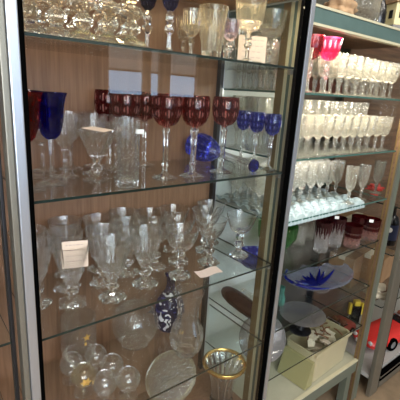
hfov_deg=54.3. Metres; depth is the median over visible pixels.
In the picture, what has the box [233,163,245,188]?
bowl
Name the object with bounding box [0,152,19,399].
display cabinet
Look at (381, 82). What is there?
wine glass
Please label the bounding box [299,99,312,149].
wine glass
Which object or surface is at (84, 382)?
print
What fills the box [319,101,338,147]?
wine glass
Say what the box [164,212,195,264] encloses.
glass
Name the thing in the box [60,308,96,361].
beer glass
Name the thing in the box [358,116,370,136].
bowl
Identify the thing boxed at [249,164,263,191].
bowl
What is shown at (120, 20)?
glass candlestick
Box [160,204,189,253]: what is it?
glass
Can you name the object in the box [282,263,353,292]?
dish
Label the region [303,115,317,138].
bowl
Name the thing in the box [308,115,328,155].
wine glass
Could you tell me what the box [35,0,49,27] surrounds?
glass candlestick
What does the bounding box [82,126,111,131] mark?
price card
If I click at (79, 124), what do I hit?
bowl
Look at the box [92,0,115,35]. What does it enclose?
glass candlestick
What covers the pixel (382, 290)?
wrapped bundle
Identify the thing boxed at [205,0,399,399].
display cabinet
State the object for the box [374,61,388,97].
wine glass
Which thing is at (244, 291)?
vase
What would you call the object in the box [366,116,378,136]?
bowl
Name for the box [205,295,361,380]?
glass shelf
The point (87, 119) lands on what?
bowl
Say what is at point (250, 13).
bowl
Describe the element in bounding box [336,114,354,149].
wine glass
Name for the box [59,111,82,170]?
wine glass
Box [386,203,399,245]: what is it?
bottle
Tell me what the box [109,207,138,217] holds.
bowl
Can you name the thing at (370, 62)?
bowl
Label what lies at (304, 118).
bowl
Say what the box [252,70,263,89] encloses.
wine glass
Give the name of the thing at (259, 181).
bowl
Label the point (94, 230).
bowl
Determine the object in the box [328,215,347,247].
tumbler
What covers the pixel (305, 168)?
bowl
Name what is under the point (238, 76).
wine glass
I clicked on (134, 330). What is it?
glass bowl
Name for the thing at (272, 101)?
bowl
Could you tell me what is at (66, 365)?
brandy snifter
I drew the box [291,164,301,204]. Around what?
champagne flute
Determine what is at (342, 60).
bowl
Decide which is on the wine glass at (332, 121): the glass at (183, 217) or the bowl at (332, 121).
the bowl at (332, 121)
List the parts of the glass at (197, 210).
stem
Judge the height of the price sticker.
0.010 m
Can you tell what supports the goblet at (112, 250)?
on the glass shelf at (126, 312)
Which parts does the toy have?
arm, leg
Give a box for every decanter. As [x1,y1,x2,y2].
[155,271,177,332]
[185,133,258,171]
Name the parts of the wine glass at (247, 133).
stem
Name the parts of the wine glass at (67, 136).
stem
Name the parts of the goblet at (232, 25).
stem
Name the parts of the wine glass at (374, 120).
stem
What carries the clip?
attached to the display cabinet at (22, 69)
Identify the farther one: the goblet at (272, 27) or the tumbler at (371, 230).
the tumbler at (371, 230)
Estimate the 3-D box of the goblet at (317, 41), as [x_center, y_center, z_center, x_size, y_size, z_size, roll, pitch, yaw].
[0.360,-0.443,1.276,0.072,0.178,0.072,17,21,40]
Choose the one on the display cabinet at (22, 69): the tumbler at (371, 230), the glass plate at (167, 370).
the glass plate at (167, 370)
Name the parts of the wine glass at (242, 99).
stem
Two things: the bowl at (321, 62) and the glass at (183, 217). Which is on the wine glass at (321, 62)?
the bowl at (321, 62)
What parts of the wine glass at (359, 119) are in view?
stem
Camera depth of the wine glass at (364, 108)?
1.69 m
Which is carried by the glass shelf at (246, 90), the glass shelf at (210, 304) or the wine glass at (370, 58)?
the wine glass at (370, 58)
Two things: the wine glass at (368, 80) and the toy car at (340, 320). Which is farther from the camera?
the toy car at (340, 320)
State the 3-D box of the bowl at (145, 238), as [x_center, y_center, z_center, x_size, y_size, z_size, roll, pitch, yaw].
[-0.147,0.130,1.055,0.091,0.105,0.091,10,17,23]
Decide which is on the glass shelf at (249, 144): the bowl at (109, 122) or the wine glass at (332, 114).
the wine glass at (332, 114)
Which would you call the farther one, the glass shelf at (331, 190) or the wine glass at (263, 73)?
the glass shelf at (331, 190)
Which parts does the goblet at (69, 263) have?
stem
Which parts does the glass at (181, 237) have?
stem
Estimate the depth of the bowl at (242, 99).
1.40 m
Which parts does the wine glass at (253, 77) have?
stem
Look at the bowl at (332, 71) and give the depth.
1.40 m
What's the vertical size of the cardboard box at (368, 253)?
0.151 m
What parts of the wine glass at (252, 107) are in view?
stem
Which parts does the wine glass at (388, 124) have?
stem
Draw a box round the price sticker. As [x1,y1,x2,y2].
[137,129,143,133]
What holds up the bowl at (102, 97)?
on the glass at (102, 97)
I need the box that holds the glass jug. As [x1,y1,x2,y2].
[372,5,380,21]
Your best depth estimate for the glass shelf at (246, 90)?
1.37 m
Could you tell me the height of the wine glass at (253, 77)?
0.158 m
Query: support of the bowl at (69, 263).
on the goblet at (69, 263)
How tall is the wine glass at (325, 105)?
0.188 m
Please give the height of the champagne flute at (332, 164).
0.150 m
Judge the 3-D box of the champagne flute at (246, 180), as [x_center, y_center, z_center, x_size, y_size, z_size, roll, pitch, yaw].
[0.190,-0.074,1.506,0.052,0.150,0.052,-4,17,-26]
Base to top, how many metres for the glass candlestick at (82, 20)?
0.144 m
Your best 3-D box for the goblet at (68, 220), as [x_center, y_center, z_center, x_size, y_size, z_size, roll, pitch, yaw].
[-0.377,0.134,1.096,0.091,0.160,0.091,1,16,-9]
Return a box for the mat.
[216,185,364,225]
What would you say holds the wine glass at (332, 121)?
on the glass shelf at (249, 144)
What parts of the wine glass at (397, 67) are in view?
stem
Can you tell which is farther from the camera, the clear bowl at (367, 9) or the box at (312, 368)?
the box at (312, 368)
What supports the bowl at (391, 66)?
on the wine glass at (391, 66)
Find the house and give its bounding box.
[385,0,399,28]
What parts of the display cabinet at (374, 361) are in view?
frame post, rail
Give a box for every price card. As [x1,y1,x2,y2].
[62,240,87,266]
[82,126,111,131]
[194,266,221,277]
[237,35,266,62]
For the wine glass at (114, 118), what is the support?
on the glass shelf at (279, 172)
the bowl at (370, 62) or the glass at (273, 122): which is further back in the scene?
the bowl at (370, 62)
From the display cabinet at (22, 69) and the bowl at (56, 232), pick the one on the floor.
the display cabinet at (22, 69)
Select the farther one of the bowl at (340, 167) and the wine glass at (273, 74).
the bowl at (340, 167)
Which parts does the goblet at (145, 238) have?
stem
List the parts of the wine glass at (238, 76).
stem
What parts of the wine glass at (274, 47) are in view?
stem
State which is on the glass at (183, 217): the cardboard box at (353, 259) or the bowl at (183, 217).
the bowl at (183, 217)
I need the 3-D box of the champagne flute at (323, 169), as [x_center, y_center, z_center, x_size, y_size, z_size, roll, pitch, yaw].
[0.494,-0.081,1.596,0.052,0.150,0.052,14,19,33]
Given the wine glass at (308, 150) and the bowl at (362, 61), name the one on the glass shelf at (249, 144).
the wine glass at (308, 150)
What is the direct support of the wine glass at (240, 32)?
on the glass shelf at (37, 41)
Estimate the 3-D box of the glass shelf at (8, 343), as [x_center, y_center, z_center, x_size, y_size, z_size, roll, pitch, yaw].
[-0.730,0.303,0.721,0.650,0.006,0.272,-9,20,-37]
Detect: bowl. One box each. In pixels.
[8,224,46,236]
[28,91,42,140]
[31,91,66,139]
[35,129,47,142]
[36,236,53,284]
[46,225,83,256]
[47,215,81,228]
[50,236,90,284]
[55,113,77,147]
[64,111,82,140]
[77,129,115,163]
[80,113,106,127]
[82,213,114,227]
[84,223,119,266]
[94,89,120,114]
[94,233,130,280]
[100,353,123,375]
[103,113,116,143]
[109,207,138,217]
[111,90,140,116]
[111,299,158,350]
[112,116,139,140]
[112,216,144,256]
[129,224,162,267]
[136,91,156,119]
[137,207,166,219]
[139,216,172,242]
[140,0,155,10]
[152,93,181,125]
[160,204,189,214]
[162,0,178,10]
[164,212,195,224]
[165,223,199,251]
[176,15,189,40]
[182,95,209,126]
[183,8,199,36]
[192,205,221,215]
[196,213,227,239]
[198,199,225,214]
[212,96,239,125]
[224,18,239,40]
[227,209,256,233]
[228,161,232,184]
[233,95,246,129]
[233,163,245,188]
[234,45,241,72]
[236,0,267,32]
[237,110,251,129]
[244,168,249,186]
[245,96,256,129]
[249,96,255,131]
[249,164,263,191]
[250,112,265,131]
[255,168,266,195]
[256,97,271,133]
[258,220,298,249]
[259,8,287,39]
[264,39,277,72]
[265,113,281,134]
[270,97,273,113]
[273,41,279,73]
[292,164,301,190]
[297,163,309,188]
[299,115,307,138]
[302,99,312,113]
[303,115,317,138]
[307,162,319,187]
[308,47,313,68]
[311,34,324,59]
[311,100,321,113]
[312,58,318,77]
[313,115,328,138]
[316,161,328,186]
[318,55,331,75]
[320,36,342,60]
[320,100,330,113]
[324,115,337,138]
[325,160,336,184]
[328,59,335,77]
[328,101,338,113]
[332,115,346,137]
[333,159,345,183]
[336,54,350,76]
[337,101,346,114]
[340,115,355,137]
[342,101,354,114]
[345,56,359,77]
[345,165,359,191]
[350,116,363,136]
[353,57,367,78]
[353,102,361,114]
[354,0,381,19]
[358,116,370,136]
[358,164,371,187]
[359,103,369,114]
[361,59,374,79]
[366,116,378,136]
[369,60,382,80]
[373,116,386,135]
[373,160,386,182]
[376,61,388,81]
[381,116,393,135]
[382,63,395,82]
[389,64,399,82]
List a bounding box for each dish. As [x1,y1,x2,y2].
[237,246,258,269]
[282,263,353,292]
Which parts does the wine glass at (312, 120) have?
stem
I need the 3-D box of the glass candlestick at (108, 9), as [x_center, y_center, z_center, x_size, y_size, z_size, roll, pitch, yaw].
[-0.186,-0.389,0.787,0.059,0.144,0.068,11,17,24]
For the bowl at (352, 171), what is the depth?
1.52 m
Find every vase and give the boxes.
[169,283,204,358]
[202,348,246,399]
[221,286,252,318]
[240,288,252,300]
[278,285,285,305]
[378,0,386,23]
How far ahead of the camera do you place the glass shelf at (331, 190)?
1.92 m
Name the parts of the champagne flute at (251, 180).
stem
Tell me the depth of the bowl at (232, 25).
0.99 m
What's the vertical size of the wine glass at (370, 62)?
0.135 m
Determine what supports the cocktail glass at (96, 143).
on the glass shelf at (279, 172)
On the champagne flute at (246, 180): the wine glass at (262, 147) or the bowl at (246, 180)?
the bowl at (246, 180)
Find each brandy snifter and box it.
[59,351,82,385]
[71,362,95,397]
[84,344,106,372]
[92,369,116,399]
[100,353,123,386]
[116,366,139,399]
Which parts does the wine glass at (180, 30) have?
stem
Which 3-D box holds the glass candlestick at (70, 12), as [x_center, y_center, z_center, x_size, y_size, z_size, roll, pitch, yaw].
[-0.271,-0.412,0.850,0.068,0.144,0.059,-10,20,-40]
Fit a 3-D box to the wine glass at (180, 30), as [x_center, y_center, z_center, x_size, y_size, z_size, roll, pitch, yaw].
[-0.045,-0.452,1.095,0.053,0.115,0.053,3,16,-2]
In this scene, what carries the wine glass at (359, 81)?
on the glass shelf at (246, 90)
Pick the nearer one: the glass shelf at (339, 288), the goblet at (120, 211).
the goblet at (120, 211)
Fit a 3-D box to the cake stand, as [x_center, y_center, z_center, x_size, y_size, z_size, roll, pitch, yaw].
[0.472,0.567,1.814,0.210,0.091,0.210,-9,20,-37]
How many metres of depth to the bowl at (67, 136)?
0.91 m
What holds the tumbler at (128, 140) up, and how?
on the glass shelf at (279, 172)
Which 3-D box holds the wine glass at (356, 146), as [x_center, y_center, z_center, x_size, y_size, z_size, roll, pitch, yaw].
[0.672,-0.286,1.639,0.056,0.138,0.056,0,16,-11]
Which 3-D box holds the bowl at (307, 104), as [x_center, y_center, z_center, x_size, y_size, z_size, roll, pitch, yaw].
[0.392,-0.317,1.475,0.052,0.124,0.051,2,16,-7]
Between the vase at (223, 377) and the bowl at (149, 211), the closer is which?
the bowl at (149, 211)
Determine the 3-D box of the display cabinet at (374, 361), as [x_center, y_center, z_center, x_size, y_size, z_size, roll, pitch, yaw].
[1.281,0.004,2.314,1.185,1.900,0.427,-9,20,-37]
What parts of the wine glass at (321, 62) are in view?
stem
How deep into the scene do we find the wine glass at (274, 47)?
1.27 m
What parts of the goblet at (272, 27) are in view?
stem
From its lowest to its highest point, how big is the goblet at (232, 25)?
0.100 m
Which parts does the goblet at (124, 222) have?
stem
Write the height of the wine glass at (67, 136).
0.150 m
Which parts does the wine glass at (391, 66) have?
stem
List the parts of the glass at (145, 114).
stem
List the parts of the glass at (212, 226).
stem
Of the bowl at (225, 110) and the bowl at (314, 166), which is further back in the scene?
the bowl at (314, 166)
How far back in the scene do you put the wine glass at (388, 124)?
1.63 m
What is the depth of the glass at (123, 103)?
0.98 m
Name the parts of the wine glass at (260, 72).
stem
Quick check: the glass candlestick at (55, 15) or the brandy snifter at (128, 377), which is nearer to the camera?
the glass candlestick at (55, 15)
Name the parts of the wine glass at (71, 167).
stem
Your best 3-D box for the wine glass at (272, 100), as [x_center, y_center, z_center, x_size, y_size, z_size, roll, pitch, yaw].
[0.252,-0.265,1.381,0.054,0.188,0.054,-3,17,-21]
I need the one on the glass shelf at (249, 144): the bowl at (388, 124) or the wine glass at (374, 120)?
the wine glass at (374, 120)
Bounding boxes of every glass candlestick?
[22,0,46,33]
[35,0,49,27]
[42,0,72,37]
[63,5,77,31]
[69,0,98,40]
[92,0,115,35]
[95,0,124,44]
[115,0,136,38]
[119,0,145,47]
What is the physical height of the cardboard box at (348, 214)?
0.101 m
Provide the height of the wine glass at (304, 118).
0.138 m
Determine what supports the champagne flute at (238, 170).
on the mat
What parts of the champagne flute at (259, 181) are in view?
stem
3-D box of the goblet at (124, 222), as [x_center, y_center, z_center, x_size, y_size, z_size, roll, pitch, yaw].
[-0.207,0.136,1.123,0.091,0.160,0.091,1,16,-9]
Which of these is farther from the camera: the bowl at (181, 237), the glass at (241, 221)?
the glass at (241, 221)
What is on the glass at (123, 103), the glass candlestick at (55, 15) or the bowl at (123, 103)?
the bowl at (123, 103)
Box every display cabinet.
[0,0,315,399]
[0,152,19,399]
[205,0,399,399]
[311,47,399,396]
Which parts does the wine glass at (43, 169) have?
stem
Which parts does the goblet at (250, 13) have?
stem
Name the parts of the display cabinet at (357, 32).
frame post, panel, panel, foot leg, frame post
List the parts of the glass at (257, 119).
stem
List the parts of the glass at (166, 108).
stem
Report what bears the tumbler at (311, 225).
on the glass shelf at (377, 240)
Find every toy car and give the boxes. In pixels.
[327,315,355,335]
[353,310,399,350]
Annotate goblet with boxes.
[8,224,46,288]
[28,90,43,179]
[28,91,45,192]
[31,91,68,186]
[36,236,53,309]
[46,225,83,293]
[47,215,81,278]
[50,236,90,310]
[82,213,114,273]
[84,223,119,288]
[94,233,130,303]
[109,207,138,260]
[112,216,144,277]
[129,224,162,289]
[140,0,155,47]
[162,0,178,50]
[224,18,239,58]
[236,0,267,62]
[259,8,287,63]
[305,34,324,92]
[317,36,342,94]
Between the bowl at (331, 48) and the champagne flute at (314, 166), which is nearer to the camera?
the bowl at (331, 48)
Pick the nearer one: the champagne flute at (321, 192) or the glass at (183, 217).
the glass at (183, 217)
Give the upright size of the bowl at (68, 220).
0.105 m
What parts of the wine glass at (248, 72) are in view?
stem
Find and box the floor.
[315,355,399,399]
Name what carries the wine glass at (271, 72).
on the glass shelf at (246, 90)
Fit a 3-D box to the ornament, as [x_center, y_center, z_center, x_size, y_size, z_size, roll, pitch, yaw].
[0.902,-0.056,2.009,0.083,0.062,0.092,-9,20,-37]
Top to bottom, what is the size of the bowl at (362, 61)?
0.074 m
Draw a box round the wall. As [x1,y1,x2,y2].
[229,0,349,303]
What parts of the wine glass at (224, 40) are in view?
stem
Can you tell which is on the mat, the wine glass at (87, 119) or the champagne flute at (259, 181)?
the champagne flute at (259, 181)
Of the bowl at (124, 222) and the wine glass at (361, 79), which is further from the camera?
the wine glass at (361, 79)
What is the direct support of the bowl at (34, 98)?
on the goblet at (34, 98)
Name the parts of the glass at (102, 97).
stem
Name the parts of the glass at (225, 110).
stem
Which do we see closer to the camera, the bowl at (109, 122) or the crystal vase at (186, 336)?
the bowl at (109, 122)
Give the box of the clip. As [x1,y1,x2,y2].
[287,70,292,74]
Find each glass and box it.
[32,129,55,172]
[55,113,78,179]
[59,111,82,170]
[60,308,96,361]
[77,129,115,182]
[80,113,106,175]
[82,111,102,167]
[94,89,120,168]
[103,113,116,171]
[111,90,140,172]
[112,116,139,178]
[136,91,156,166]
[137,207,166,255]
[139,216,172,271]
[152,93,181,179]
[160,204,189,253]
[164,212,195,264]
[165,223,199,280]
[176,15,189,52]
[180,95,209,177]
[183,8,199,53]
[192,205,221,254]
[196,213,227,266]
[198,199,225,245]
[210,96,239,173]
[223,36,227,57]
[227,209,256,259]
[228,95,246,148]
[231,45,241,88]
[234,28,246,56]
[236,70,249,89]
[237,110,251,156]
[243,96,256,147]
[245,96,256,149]
[246,70,251,87]
[248,70,256,89]
[250,112,265,165]
[251,97,271,153]
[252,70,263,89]
[257,97,272,149]
[258,39,277,90]
[261,71,264,87]
[261,97,273,151]
[261,113,281,170]
[268,70,273,88]
[271,41,279,90]
[271,72,274,88]
[297,114,308,153]
[297,115,307,157]
[297,115,317,156]
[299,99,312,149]
[300,114,317,152]
[302,100,321,149]
[305,47,313,92]
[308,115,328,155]
[311,100,330,148]
[312,58,318,91]
[318,55,331,91]
[318,115,337,155]
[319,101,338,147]
[319,114,331,151]
[327,115,346,154]
[328,59,335,92]
[328,114,345,150]
[329,101,346,147]
[334,54,350,94]
[336,101,354,146]
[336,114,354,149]
[336,115,355,153]
[344,56,359,95]
[344,115,361,149]
[344,116,363,152]
[345,102,361,146]
[350,56,363,94]
[352,57,367,96]
[352,115,367,148]
[353,103,369,145]
[353,116,370,151]
[357,57,369,94]
[359,78,362,94]
[360,59,374,96]
[360,115,372,148]
[361,116,378,151]
[364,58,376,94]
[365,79,370,95]
[368,60,382,97]
[369,116,386,150]
[372,80,376,95]
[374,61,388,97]
[376,116,393,150]
[379,81,383,96]
[381,63,395,98]
[387,64,399,98]
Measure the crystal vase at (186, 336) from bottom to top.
0.222 m
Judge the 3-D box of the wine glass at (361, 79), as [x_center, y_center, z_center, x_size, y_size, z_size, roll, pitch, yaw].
[0.646,-0.479,1.546,0.051,0.135,0.051,-3,17,-23]
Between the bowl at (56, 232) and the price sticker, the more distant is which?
the bowl at (56, 232)
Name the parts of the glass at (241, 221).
stem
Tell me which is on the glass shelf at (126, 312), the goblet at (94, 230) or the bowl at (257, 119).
the goblet at (94, 230)
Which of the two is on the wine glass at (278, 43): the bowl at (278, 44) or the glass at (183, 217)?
the bowl at (278, 44)
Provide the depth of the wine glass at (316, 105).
1.48 m
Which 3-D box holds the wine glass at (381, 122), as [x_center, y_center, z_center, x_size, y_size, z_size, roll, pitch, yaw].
[0.731,-0.275,1.612,0.056,0.138,0.056,-11,21,-42]
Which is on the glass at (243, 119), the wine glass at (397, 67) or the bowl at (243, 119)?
the bowl at (243, 119)
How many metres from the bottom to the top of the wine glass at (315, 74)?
0.158 m
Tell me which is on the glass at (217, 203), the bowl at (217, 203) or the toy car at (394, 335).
the bowl at (217, 203)
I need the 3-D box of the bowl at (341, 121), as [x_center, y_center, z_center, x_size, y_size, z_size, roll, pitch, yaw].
[0.507,-0.269,1.433,0.055,0.080,0.052,3,16,-2]
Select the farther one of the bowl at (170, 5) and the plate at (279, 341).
the plate at (279, 341)
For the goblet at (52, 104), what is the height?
0.200 m
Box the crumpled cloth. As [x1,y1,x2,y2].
[323,0,357,14]
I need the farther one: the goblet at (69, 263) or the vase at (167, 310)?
the vase at (167, 310)
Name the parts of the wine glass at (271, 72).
stem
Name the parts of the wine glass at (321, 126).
stem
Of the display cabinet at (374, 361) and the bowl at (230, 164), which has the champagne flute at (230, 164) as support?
the bowl at (230, 164)
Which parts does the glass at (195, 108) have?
stem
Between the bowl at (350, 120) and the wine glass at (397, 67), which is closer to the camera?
the bowl at (350, 120)
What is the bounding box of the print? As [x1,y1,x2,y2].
[80,378,91,386]
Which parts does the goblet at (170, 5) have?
stem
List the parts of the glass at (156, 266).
stem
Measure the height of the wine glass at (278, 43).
0.158 m
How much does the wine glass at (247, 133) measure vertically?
0.188 m
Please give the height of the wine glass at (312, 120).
0.138 m
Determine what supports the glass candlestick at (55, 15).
on the glass shelf at (37, 41)
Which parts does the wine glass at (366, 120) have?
stem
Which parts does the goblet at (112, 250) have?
stem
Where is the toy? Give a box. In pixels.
[347,299,363,323]
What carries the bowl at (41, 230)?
on the goblet at (41, 230)
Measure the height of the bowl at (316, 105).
0.124 m
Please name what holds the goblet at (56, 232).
on the glass shelf at (126, 312)
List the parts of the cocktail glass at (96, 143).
stem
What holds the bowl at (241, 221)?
on the glass at (241, 221)
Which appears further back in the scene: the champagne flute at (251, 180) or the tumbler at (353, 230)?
the tumbler at (353, 230)
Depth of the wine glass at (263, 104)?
1.31 m
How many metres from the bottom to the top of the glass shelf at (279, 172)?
0.006 m
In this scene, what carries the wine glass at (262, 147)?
on the glass shelf at (249, 144)
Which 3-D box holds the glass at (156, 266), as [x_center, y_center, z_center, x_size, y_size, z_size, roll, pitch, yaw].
[-0.134,0.134,1.168,0.100,0.148,0.100,-10,20,-40]
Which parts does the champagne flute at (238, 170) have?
stem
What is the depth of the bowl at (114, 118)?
0.94 m
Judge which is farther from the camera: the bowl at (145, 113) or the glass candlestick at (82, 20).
the bowl at (145, 113)
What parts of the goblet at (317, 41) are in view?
stem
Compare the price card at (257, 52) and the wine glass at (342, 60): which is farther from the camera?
the wine glass at (342, 60)
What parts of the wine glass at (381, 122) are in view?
stem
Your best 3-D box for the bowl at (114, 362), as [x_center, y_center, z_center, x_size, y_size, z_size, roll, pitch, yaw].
[-0.251,0.473,1.109,0.066,0.057,0.066,-9,20,-37]
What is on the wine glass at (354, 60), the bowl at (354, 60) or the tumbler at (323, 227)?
the bowl at (354, 60)
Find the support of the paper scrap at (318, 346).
in the box at (312, 368)
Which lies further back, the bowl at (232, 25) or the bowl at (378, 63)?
the bowl at (378, 63)
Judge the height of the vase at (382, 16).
0.140 m
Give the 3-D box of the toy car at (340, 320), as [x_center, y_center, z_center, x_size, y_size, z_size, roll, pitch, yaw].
[0.770,0.776,2.337,0.400,0.103,0.145,-7,19,-33]
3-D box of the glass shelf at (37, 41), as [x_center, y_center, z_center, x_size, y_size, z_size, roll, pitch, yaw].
[-0.106,-0.364,0.992,0.728,0.006,0.293,-9,20,-37]
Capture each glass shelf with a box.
[0,315,10,346]
[2,166,282,203]
[12,237,271,340]
[19,304,262,399]
[24,32,294,69]
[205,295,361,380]
[209,259,369,332]
[213,240,378,276]
[220,140,395,160]
[224,88,399,100]
[226,183,386,223]
[331,190,399,208]
[339,288,399,307]
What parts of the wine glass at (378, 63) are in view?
stem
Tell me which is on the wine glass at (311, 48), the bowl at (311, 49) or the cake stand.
the bowl at (311, 49)
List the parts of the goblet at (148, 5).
stem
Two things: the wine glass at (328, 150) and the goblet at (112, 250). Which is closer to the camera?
the goblet at (112, 250)
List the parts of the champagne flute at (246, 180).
stem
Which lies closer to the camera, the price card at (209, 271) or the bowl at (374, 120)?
the price card at (209, 271)
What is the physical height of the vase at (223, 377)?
0.173 m
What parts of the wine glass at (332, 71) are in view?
stem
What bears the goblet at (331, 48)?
on the glass shelf at (246, 90)
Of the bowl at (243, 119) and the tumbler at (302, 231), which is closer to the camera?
the bowl at (243, 119)
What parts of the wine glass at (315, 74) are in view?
stem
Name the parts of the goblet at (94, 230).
stem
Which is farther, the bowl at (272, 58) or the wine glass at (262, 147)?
the wine glass at (262, 147)
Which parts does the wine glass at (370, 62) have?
stem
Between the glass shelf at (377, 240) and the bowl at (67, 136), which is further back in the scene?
the glass shelf at (377, 240)
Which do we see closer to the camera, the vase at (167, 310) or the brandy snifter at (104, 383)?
the brandy snifter at (104, 383)
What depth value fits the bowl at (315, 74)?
1.43 m
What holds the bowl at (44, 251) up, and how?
on the goblet at (44, 251)
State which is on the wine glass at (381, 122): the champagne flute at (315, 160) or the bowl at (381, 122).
the bowl at (381, 122)
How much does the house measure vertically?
0.165 m
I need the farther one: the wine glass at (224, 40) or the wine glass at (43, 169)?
the wine glass at (224, 40)
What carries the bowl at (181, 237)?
on the glass at (181, 237)
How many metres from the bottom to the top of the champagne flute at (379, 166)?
0.150 m
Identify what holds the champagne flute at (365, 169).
on the glass shelf at (324, 183)
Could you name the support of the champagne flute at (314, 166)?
on the mat
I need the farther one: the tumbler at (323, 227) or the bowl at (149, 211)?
the tumbler at (323, 227)
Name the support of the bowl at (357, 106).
on the wine glass at (357, 106)
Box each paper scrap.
[307,338,314,346]
[309,330,318,340]
[313,343,322,350]
[316,328,326,338]
[319,339,330,344]
[322,329,335,337]
[328,336,335,341]
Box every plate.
[145,350,195,399]
[239,318,285,361]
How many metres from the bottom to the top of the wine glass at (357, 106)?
0.188 m
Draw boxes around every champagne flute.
[228,161,235,197]
[229,163,245,202]
[238,158,251,196]
[241,168,251,200]
[247,164,263,205]
[251,159,266,198]
[251,168,266,210]
[260,163,266,203]
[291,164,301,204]
[293,161,303,197]
[293,163,309,202]
[296,160,312,196]
[304,159,320,194]
[304,162,319,200]
[312,161,328,198]
[313,158,329,193]
[321,160,336,197]
[329,159,345,195]
[341,165,359,204]
[358,164,371,200]
[369,160,386,193]
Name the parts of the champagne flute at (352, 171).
stem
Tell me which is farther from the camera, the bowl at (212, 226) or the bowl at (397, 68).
the bowl at (397, 68)
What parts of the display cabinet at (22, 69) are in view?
frame post, frame post, panel, panel, corner post, corner trim, panel, frame post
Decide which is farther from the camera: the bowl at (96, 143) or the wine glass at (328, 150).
the wine glass at (328, 150)
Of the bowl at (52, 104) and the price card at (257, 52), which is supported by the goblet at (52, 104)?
the bowl at (52, 104)
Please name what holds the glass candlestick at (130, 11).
on the glass shelf at (37, 41)
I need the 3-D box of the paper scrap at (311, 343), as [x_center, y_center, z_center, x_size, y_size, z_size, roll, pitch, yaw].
[0.521,0.667,1.828,0.046,0.033,0.031,-1,16,-17]
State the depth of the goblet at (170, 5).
0.89 m
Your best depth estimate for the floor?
2.10 m
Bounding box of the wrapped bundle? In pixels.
[363,283,386,299]
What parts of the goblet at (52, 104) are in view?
stem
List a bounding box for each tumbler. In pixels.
[117,117,139,188]
[199,3,228,56]
[293,222,307,244]
[305,220,314,240]
[314,218,333,252]
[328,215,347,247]
[343,222,363,248]
[351,214,368,237]
[363,216,381,240]
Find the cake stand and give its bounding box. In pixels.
[280,301,325,336]
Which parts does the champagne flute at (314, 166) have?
stem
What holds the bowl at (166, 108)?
on the glass at (166, 108)
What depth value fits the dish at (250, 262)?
1.47 m
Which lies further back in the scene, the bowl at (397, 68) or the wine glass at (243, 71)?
the bowl at (397, 68)
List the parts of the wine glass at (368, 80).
stem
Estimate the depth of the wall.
2.18 m
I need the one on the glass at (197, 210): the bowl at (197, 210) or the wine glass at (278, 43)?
the bowl at (197, 210)
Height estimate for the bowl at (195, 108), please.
0.078 m
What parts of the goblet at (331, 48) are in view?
stem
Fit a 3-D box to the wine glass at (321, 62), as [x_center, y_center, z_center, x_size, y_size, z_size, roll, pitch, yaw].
[0.439,-0.448,1.391,0.051,0.135,0.051,-1,16,-17]
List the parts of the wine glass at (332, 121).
stem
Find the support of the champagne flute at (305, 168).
on the mat
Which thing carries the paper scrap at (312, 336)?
in the box at (312, 368)
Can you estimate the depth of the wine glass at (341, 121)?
1.42 m
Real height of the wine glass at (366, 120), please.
0.138 m
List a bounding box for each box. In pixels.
[277,318,351,390]
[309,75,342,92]
[328,247,363,288]
[336,211,374,238]
[354,242,394,282]
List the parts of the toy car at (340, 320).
car seat, car seat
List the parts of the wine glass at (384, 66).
stem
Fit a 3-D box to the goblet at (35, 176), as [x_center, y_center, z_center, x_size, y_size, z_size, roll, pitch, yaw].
[-0.403,-0.151,0.901,0.075,0.200,0.075,3,16,-1]
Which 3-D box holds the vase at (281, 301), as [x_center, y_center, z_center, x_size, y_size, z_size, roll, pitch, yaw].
[0.332,0.396,1.617,0.048,0.080,0.048,-9,20,-37]
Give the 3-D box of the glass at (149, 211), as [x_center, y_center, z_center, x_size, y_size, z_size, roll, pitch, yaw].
[-0.159,0.109,1.253,0.100,0.148,0.100,5,16,6]
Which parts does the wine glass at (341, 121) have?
stem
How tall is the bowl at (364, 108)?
0.124 m
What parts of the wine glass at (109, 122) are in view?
stem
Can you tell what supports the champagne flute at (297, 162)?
on the mat
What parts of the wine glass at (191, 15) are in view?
stem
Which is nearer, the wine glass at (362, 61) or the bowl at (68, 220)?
the bowl at (68, 220)
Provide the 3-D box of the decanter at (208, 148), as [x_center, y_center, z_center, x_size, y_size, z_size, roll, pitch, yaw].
[0.060,-0.151,1.209,0.092,0.090,0.266,-10,21,-40]
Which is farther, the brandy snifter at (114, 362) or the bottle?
the bottle
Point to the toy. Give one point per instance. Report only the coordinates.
(355, 310)
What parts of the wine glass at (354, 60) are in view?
stem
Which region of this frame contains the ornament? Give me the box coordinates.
[365,183,384,195]
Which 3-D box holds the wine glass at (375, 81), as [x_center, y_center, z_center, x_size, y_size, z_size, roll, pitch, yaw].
[0.729,-0.491,1.610,0.051,0.135,0.051,7,16,14]
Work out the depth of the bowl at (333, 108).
1.55 m
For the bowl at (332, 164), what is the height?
0.101 m
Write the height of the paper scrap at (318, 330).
0.024 m
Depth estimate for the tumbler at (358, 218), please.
1.78 m
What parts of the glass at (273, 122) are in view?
stem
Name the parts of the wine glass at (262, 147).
stem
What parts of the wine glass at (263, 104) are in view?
stem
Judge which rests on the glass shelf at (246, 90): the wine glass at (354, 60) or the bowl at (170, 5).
the wine glass at (354, 60)
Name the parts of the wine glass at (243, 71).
stem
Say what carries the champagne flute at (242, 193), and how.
on the mat
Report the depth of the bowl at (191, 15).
0.97 m
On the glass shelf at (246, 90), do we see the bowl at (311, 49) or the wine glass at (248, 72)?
the wine glass at (248, 72)
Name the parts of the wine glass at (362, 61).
stem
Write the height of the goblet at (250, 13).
0.152 m
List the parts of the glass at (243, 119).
stem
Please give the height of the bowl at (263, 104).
0.124 m
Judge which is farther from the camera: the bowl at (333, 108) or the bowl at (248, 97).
the bowl at (333, 108)
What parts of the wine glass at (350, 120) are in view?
stem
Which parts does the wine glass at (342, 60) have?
stem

